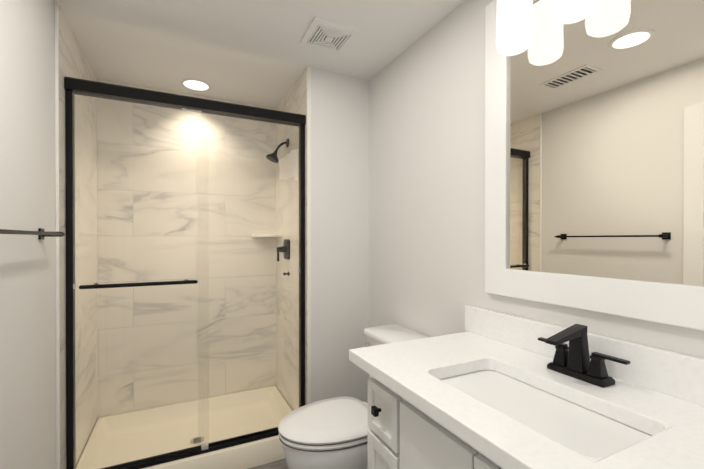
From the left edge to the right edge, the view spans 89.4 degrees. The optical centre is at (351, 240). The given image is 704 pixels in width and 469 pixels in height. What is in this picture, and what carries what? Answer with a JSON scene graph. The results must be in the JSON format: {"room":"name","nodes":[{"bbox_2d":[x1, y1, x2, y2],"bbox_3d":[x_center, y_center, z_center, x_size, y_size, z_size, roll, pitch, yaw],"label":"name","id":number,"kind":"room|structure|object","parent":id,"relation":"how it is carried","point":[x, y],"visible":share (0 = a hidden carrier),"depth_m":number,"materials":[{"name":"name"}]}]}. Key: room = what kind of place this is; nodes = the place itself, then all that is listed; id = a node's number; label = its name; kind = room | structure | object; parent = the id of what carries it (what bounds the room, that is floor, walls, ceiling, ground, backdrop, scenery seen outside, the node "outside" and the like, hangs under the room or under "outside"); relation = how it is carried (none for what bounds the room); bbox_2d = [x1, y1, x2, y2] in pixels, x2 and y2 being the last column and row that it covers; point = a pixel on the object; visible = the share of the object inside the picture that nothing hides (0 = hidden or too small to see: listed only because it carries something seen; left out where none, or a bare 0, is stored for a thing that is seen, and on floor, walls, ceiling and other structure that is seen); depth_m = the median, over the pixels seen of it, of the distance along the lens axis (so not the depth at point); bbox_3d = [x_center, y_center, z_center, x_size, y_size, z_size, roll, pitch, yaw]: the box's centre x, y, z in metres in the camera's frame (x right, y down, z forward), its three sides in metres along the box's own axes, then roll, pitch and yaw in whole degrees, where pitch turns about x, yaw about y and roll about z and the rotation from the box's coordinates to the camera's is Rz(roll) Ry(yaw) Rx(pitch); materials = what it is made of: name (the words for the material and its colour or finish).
{"room":"bathroom","nodes":[
{"label":"bathroom","id":0,"kind":"room"},
{"bbox_2d":[0,0,92,468],"bbox_3d":[-0.978,0.122,0.776,0.100,2.365,3.800,0,0,-26],"label":"wall","id":1,"kind":"structure","parent":0,"point":[27,274],"depth_m":1.28,"materials":[{"name":"paint"}]},
{"bbox_2d":[0,228,64,239],"bbox_3d":[-1.051,-0.025,1.118,0.072,0.044,0.720,0,0,-26],"label":"towel rail","id":2,"kind":"object","parent":1,"relation":"attached to","point":[41,233],"visible":0.98,"depth_m":1.19,"materials":[{"name":"black metal"}]},
{"bbox_2d":[55,0,59,468],"bbox_3d":[-1.309,0.119,1.580,0.011,2.365,0.013,0,0,-26],"label":"trim","id":3,"kind":"structure","parent":1,"relation":"attached to","point":[57,230],"depth_m":1.57,"materials":[{"name":"white"}]},
{"bbox_2d":[59,5,96,468],"bbox_3d":[-1.497,0.052,1.960,0.008,2.235,0.835,0,0,-26],"label":"shower wall tile","id":4,"kind":"structure","parent":1,"relation":"attached to","point":[73,62],"depth_m":1.94,"materials":[{"name":"tile"}]},
{"bbox_2d":[58,0,464,106],"bbox_3d":[-0.201,-1.092,1.151,1.830,0.060,3.800,0,0,-26],"label":"ceiling","id":5,"kind":"structure","parent":0,"point":[252,52],"depth_m":1.88,"materials":[{"name":"paint"}]},
{"bbox_2d":[180,78,211,90],"bbox_3d":[-1.066,-1.064,2.431,0.196,0.008,0.196,0,0,-26],"label":"recessed light","id":6,"kind":"object","parent":5,"relation":"in","point":[195,84],"visible":1,"depth_m":2.42,"materials":[{"name":"white plastic"}]},
{"bbox_2d":[300,16,360,53],"bbox_3d":[-0.118,-1.054,1.848,0.244,0.022,0.244,0,0,-26],"label":"ceiling vent","id":7,"kind":"object","parent":5,"relation":"in","point":[328,35],"visible":1,"depth_m":1.82,"materials":[{"name":"white plastic"}]},
{"bbox_2d":[248,459,287,468],"bbox_3d":[-0.201,1.333,1.161,1.830,0.060,3.800,0,0,-26],"label":"floor","id":8,"kind":"structure","parent":0,"point":[280,464],"depth_m":2.05,"materials":[{"name":"beige tile"}]},
{"bbox_2d":[76,386,292,468],"bbox_3d":[-0.977,1.231,2.261,1.187,0.135,0.760,0,0,-26],"label":"shower pan","id":9,"kind":"object","parent":8,"relation":"on","point":[255,453],"depth_m":2.31,"materials":[{"name":"beige plastic"}]},
{"bbox_2d":[64,76,305,468],"bbox_3d":[-0.821,0.194,1.938,1.184,1.939,0.110,0,0,-26],"label":"shower door","id":10,"kind":"structure","parent":9,"relation":"on","point":[92,89],"depth_m":1.86,"materials":[{"name":"clear glass"}]},
{"bbox_2d":[278,324,428,468],"bbox_3d":[0.016,0.891,1.704,0.740,0.820,0.420,0,0,-26],"label":"toilet","id":11,"kind":"object","parent":8,"relation":"on","point":[330,433],"visible":0.58,"depth_m":1.53,"materials":[{"name":"white ceramic"}]},
{"bbox_2d":[349,305,703,468],"bbox_3d":[0.485,0.774,0.935,0.589,1.058,1.096,0,0,-26],"label":"bathroom vanity","id":12,"kind":"object","parent":8,"relation":"on","point":[490,389],"visible":1,"depth_m":0.94,"materials":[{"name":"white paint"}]},
{"bbox_2d":[444,370,651,435],"bbox_3d":[0.448,0.520,0.914,0.325,0.175,0.540,0,0,-26],"label":"sink","id":13,"kind":"object","parent":12,"relation":"in","point":[549,412],"depth_m":0.92,"materials":[{"name":"white ceramic"}]},
{"bbox_2d":[538,324,629,387],"bbox_3d":[0.615,0.318,1.010,0.158,0.147,0.252,0,0,-26],"label":"faucet","id":14,"kind":"object","parent":12,"relation":"on","point":[571,366],"depth_m":1.01,"materials":[{"name":"black metal"}]},
{"bbox_2d":[277,67,368,408],"bbox_3d":[-0.240,0.114,2.723,0.525,2.365,0.950,0,0,-26],"label":"wall","id":15,"kind":"structure","parent":0,"point":[339,213],"depth_m":2.27,"materials":[{"name":"paint"}]},
{"bbox_2d":[276,66,307,409],"bbox_3d":[-0.439,0.050,2.519,0.010,2.235,0.760,0,0,-26],"label":"shower wall tile","id":16,"kind":"structure","parent":15,"relation":"attached to","point":[294,100],"depth_m":2.49,"materials":[{"name":"tile"}]},
{"bbox_2d":[266,138,288,162],"bbox_3d":[-0.527,-0.640,2.513,0.157,0.181,0.092,0,0,-26],"label":"shower head","id":17,"kind":"object","parent":16,"relation":"attached to","point":[274,158],"depth_m":2.50},
{"bbox_2d":[276,239,289,260],"bbox_3d":[-0.501,0.069,2.550,0.077,0.157,0.144,0,0,-26],"label":"shower valve","id":18,"kind":"object","parent":16,"relation":"attached to","point":[285,247],"depth_m":2.53,"materials":[{"name":"black metal"}]},
{"bbox_2d":[307,66,310,403],"bbox_3d":[-0.262,0.116,2.181,0.022,2.365,0.004,0,0,-26],"label":"trim","id":19,"kind":"structure","parent":15,"relation":"attached to","point":[309,208],"depth_m":2.18,"materials":[{"name":"white"}]},
{"bbox_2d":[369,0,703,358],"bbox_3d":[0.785,0.120,1.109,0.100,2.365,2.850,0,0,-26],"label":"wall","id":20,"kind":"structure","parent":0,"point":[426,183],"depth_m":1.74,"materials":[{"name":"paint"}]},
{"bbox_2d":[496,0,532,55],"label":"sconce","id":21,"kind":"object","parent":20,"relation":"attached to","point":[514,29],"depth_m":1.19,"materials":[{"name":"white glass"}]},
{"bbox_2d":[552,0,597,23],"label":"sconce","id":22,"kind":"object","parent":20,"relation":"attached to","point":[564,11],"depth_m":1.03,"materials":[{"name":"white glass"}]},
{"bbox_2d":[485,0,703,330],"bbox_3d":[0.724,-0.367,1.089,0.024,1.160,0.800,0,0,-26],"label":"mirror","id":23,"kind":"object","parent":20,"relation":"attached to","point":[594,161],"visible":0.83,"depth_m":1.05,"materials":[{"name":"white mirror"}]},
{"bbox_3d":[-1.187,0.114,2.688,1.205,2.365,0.180,0,0,-26],"label":"wall","id":24,"kind":"structure","parent":0,"visible":0},
{"bbox_2d":[97,78,275,417],"bbox_3d":[-1.146,0.050,2.602,1.187,2.235,0.010,0,0,-26],"label":"shower wall tile","id":25,"kind":"structure","parent":24,"relation":"attached to","point":[148,384],"depth_m":2.56,"materials":[{"name":"tile"}]},
{"bbox_2d":[252,234,281,236],"bbox_3d":[-0.653,-0.038,2.734,0.190,0.020,0.190,0,0,-26],"label":"corner shelf","id":26,"kind":"object","parent":24,"relation":"attached to","point":[268,235],"depth_m":2.68,"materials":[{"name":"white stone"}]}
]}

